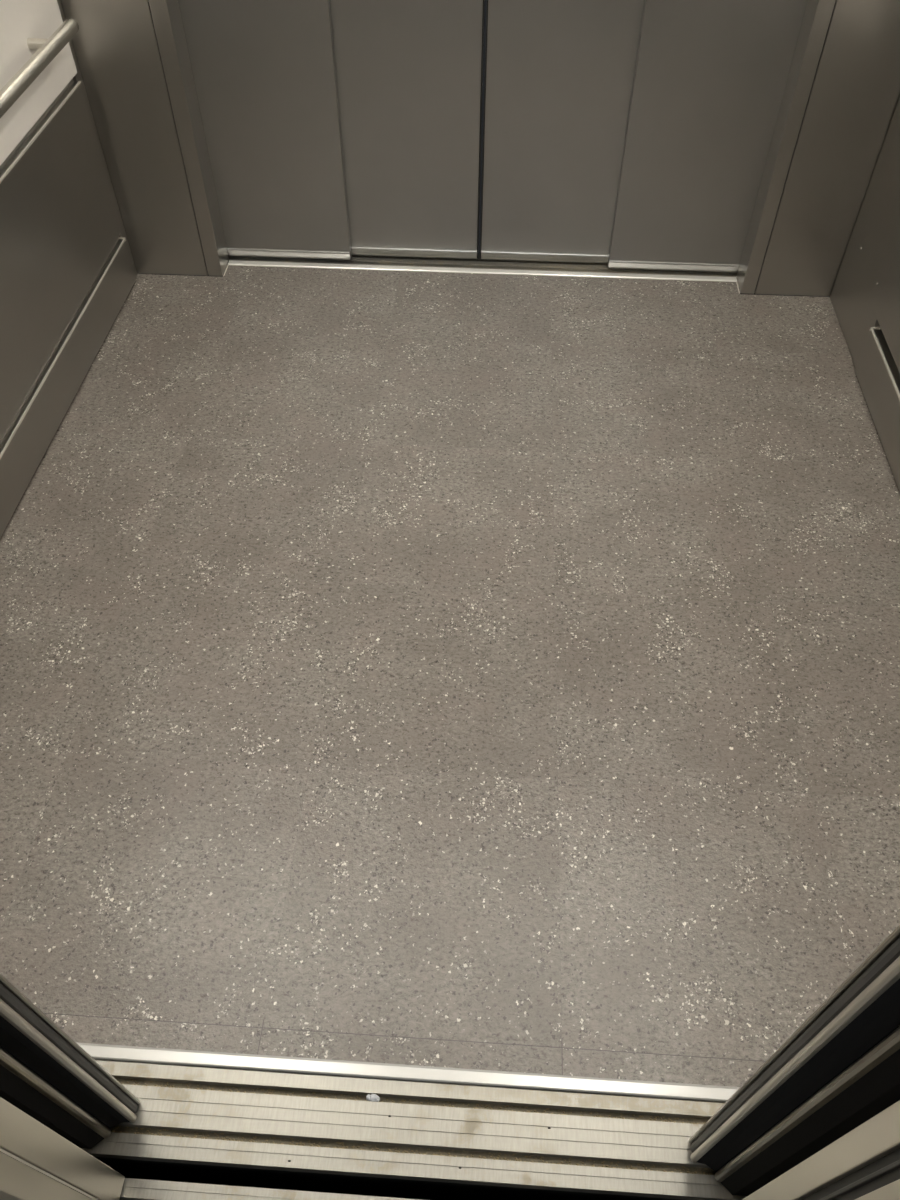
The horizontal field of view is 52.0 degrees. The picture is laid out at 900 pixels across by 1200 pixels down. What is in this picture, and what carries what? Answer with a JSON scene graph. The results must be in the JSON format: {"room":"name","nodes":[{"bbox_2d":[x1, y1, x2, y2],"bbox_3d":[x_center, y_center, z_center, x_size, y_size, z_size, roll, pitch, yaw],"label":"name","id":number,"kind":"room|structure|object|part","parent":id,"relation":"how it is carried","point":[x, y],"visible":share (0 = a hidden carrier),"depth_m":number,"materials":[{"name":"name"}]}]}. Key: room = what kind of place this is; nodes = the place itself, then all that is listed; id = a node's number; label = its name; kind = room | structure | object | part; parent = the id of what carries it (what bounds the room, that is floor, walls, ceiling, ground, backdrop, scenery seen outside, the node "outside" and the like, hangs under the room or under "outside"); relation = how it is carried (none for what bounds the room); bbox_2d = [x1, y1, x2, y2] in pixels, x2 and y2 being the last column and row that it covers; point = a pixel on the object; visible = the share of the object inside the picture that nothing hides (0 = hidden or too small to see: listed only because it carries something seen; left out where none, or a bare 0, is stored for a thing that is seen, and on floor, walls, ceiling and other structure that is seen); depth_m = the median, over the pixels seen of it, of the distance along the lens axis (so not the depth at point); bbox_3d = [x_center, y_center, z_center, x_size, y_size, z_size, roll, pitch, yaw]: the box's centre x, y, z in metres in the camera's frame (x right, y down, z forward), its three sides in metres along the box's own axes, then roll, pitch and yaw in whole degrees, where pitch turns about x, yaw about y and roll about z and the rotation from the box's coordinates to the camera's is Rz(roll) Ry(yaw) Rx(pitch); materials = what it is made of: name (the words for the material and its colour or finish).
{"room":"elevator interior","nodes":[
{"label":"elevator interior","id":0,"kind":"room"},
{"bbox_2d":[0,1097,124,1199],"bbox_3d":[-0.676,0.132,0.461,0.452,2.114,0.070,3,50,2],"label":"door","id":1,"kind":"structure","parent":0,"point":[37,1163],"depth_m":1.03,"materials":[{"name":"metal"}]},
{"bbox_3d":[-0.676,0.136,0.458,0.452,2.114,0.003,3,50,2],"label":"edge trim","id":2,"kind":"part","parent":1,"relation":"part of","materials":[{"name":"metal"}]},
{"bbox_2d":[0,0,138,442],"bbox_3d":[-1.043,-0.888,1.267,0.072,2.280,2.260,3,50,2],"label":"wall","id":3,"kind":"structure","parent":0,"point":[61,221],"depth_m":2.20,"materials":[{"name":"metal"}]},
{"bbox_3d":[-1.023,-1.075,1.025,0.026,1.667,2.114,3,50,2],"label":"panel","id":4,"kind":"part","parent":3,"relation":"part of","materials":[{"name":"metal"}]},
{"bbox_2d":[0,18,78,118],"bbox_3d":[-0.969,-0.641,1.564,0.081,0.032,1.872,3,50,2],"label":"handrail","id":5,"kind":"object","parent":3,"relation":"attached to","point":[48,49],"visible":1,"depth_m":2.00,"materials":[{"name":"silver metal"}]},
{"bbox_2d":[0,237,135,537],"bbox_3d":[-1.022,-0.206,2.048,0.027,0.132,2.115,3,50,2],"label":"baseboard","id":6,"kind":"structure","parent":3,"relation":"attached to","point":[25,443],"depth_m":2.33,"materials":[{"name":"metal"}]},
{"bbox_3d":[-0.962,-1.707,1.943,0.016,2.250,0.038,3,50,2],"label":"corner post","id":7,"kind":"part","parent":3,"relation":"part of","materials":[{"name":"metal"}]},
{"bbox_2d":[119,1178,418,1199],"bbox_3d":[-0.062,0.877,1.243,1.820,0.030,0.116,3,50,2],"label":"door sill","id":8,"kind":"structure","parent":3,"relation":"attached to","point":[132,1189],"depth_m":1.27,"materials":[{"name":"metal"}]},
{"bbox_2d":[742,1100,899,1199],"bbox_3d":[0.574,0.197,0.406,0.450,2.114,0.086,3,50,2],"label":"door","id":9,"kind":"structure","parent":8,"relation":"on","point":[864,1163],"depth_m":0.81,"materials":[{"name":"metal"}]},
{"bbox_2d":[81,1060,746,1199],"bbox_3d":[-0.053,0.767,1.337,1.820,0.030,0.121,3,50,2],"label":"door sill","id":10,"kind":"structure","parent":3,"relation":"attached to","point":[413,1125],"depth_m":1.32,"materials":[{"name":"metal"}]},
{"bbox_2d":[0,974,140,1148],"bbox_3d":[-0.673,0.058,0.524,0.446,2.114,0.064,3,50,2],"label":"door","id":11,"kind":"structure","parent":10,"relation":"on","point":[45,1074],"depth_m":1.11,"materials":[{"name":"metal"}]},
{"bbox_2d":[366,1094,379,1101],"bbox_3d":[-0.113,0.733,1.356,0.021,0.021,0.010,3,50,2],"label":"crumb","id":12,"kind":"object","parent":10,"relation":"in","point":[373,1097],"visible":1,"depth_m":1.35,"materials":[{"name":"white"}]},
{"bbox_2d":[95,1157,679,1199],"bbox_3d":[-0.056,0.953,1.474,1.820,0.419,0.014,3,50,2],"label":"elevator shaft gap","id":13,"kind":"object","parent":10,"relation":"attached to","point":[135,1169],"visible":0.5,"depth_m":1.37,"materials":[{"name":"black"}]},
{"bbox_2d":[112,1079,712,1174],"bbox_3d":[-0.053,0.765,1.340,0.982,0.003,0.074,3,50,2],"label":"groove grit","id":14,"kind":"object","parent":10,"relation":"on","point":[156,1085],"visible":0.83,"depth_m":1.33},
{"bbox_2d":[689,925,899,1195],"bbox_3d":[0.559,0.116,0.475,0.446,2.114,0.064,3,50,2],"label":"door","id":15,"kind":"structure","parent":10,"relation":"on","point":[840,1069],"depth_m":0.91,"materials":[{"name":"metal"}]},
{"bbox_2d":[60,0,228,275],"bbox_3d":[-0.826,-1.754,1.982,0.276,2.248,0.094,3,50,2],"label":"door frame","id":16,"kind":"structure","parent":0,"point":[133,59],"depth_m":2.49,"materials":[{"name":"metal"}]},
{"bbox_2d":[178,0,351,259],"bbox_3d":[-0.520,-1.750,2.053,0.432,2.122,0.030,3,50,2],"label":"door","id":17,"kind":"structure","parent":16,"relation":"in","point":[264,71],"depth_m":2.54,"materials":[{"name":"metal"}]},
{"bbox_2d":[0,265,899,1086],"bbox_3d":[0.022,-0.141,2.108,2.086,0.030,2.227,3,50,2],"label":"floor","id":18,"kind":"structure","parent":0,"point":[494,672],"depth_m":1.83,"materials":[{"name":"stone"}]},
{"bbox_2d":[76,1042,739,1102],"bbox_3d":[-0.049,0.709,1.377,1.700,0.024,0.020,3,50,2],"label":"threshold strip","id":19,"kind":"object","parent":18,"relation":"attached to","point":[415,1073],"visible":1,"depth_m":1.37,"materials":[{"name":"silver metal"}]},
{"bbox_2d":[228,260,736,281],"bbox_3d":[0.091,-1.000,2.829,1.553,0.024,0.024,3,50,2],"label":"threshold strip","id":20,"kind":"object","parent":18,"relation":"on","point":[237,263],"visible":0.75,"depth_m":2.82,"materials":[{"name":"silver metal"}]},
{"bbox_2d":[736,0,899,295],"bbox_3d":[1.006,-1.667,1.909,0.279,2.248,0.094,3,50,2],"label":"door frame","id":21,"kind":"structure","parent":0,"point":[841,95],"depth_m":2.41,"materials":[{"name":"metal"}]},
{"bbox_2d":[330,0,484,258],"bbox_3d":[-0.126,-1.754,2.056,0.428,2.122,0.030,3,50,2],"label":"door","id":22,"kind":"structure","parent":21,"relation":"in","point":[409,73],"depth_m":2.54,"materials":[{"name":"metal"}]},
{"bbox_2d":[225,254,738,286],"bbox_3d":[0.094,-1.040,2.873,1.860,0.030,0.093,3,50,2],"label":"door sill","id":23,"kind":"structure","parent":21,"relation":"attached to","point":[478,263],"depth_m":2.85,"materials":[{"name":"metal"}]},
{"bbox_2d":[480,0,644,262],"bbox_3d":[0.305,-1.733,2.039,0.427,2.122,0.030,3,50,2],"label":"door","id":24,"kind":"structure","parent":21,"relation":"in","point":[559,74],"depth_m":2.52,"materials":[{"name":"metal"}]},
{"bbox_2d":[607,0,807,272],"bbox_3d":[0.701,-1.692,2.004,0.440,2.122,0.030,3,50,2],"label":"door","id":25,"kind":"structure","parent":21,"relation":"in","point":[711,76],"depth_m":2.48,"materials":[{"name":"metal"}]},
{"bbox_2d":[830,97,899,371],"bbox_3d":[1.083,-0.788,1.182,0.067,2.280,2.260,3,50,2],"label":"wall","id":26,"kind":"structure","parent":0,"point":[865,294],"depth_m":2.40,"materials":[{"name":"metal"}]},
{"bbox_2d":[855,327,899,490],"bbox_3d":[1.046,0.017,1.859,0.027,0.132,1.787,3,50,2],"label":"baseboard","id":27,"kind":"structure","parent":26,"relation":"attached to","point":[877,372],"depth_m":2.30,"materials":[{"name":"metal"}]},
{"bbox_3d":[1.054,-0.188,1.653,0.026,0.398,1.834,3,50,2],"label":"panel","id":28,"kind":"part","parent":26,"relation":"part of","materials":[{"name":"metal"}]}
]}

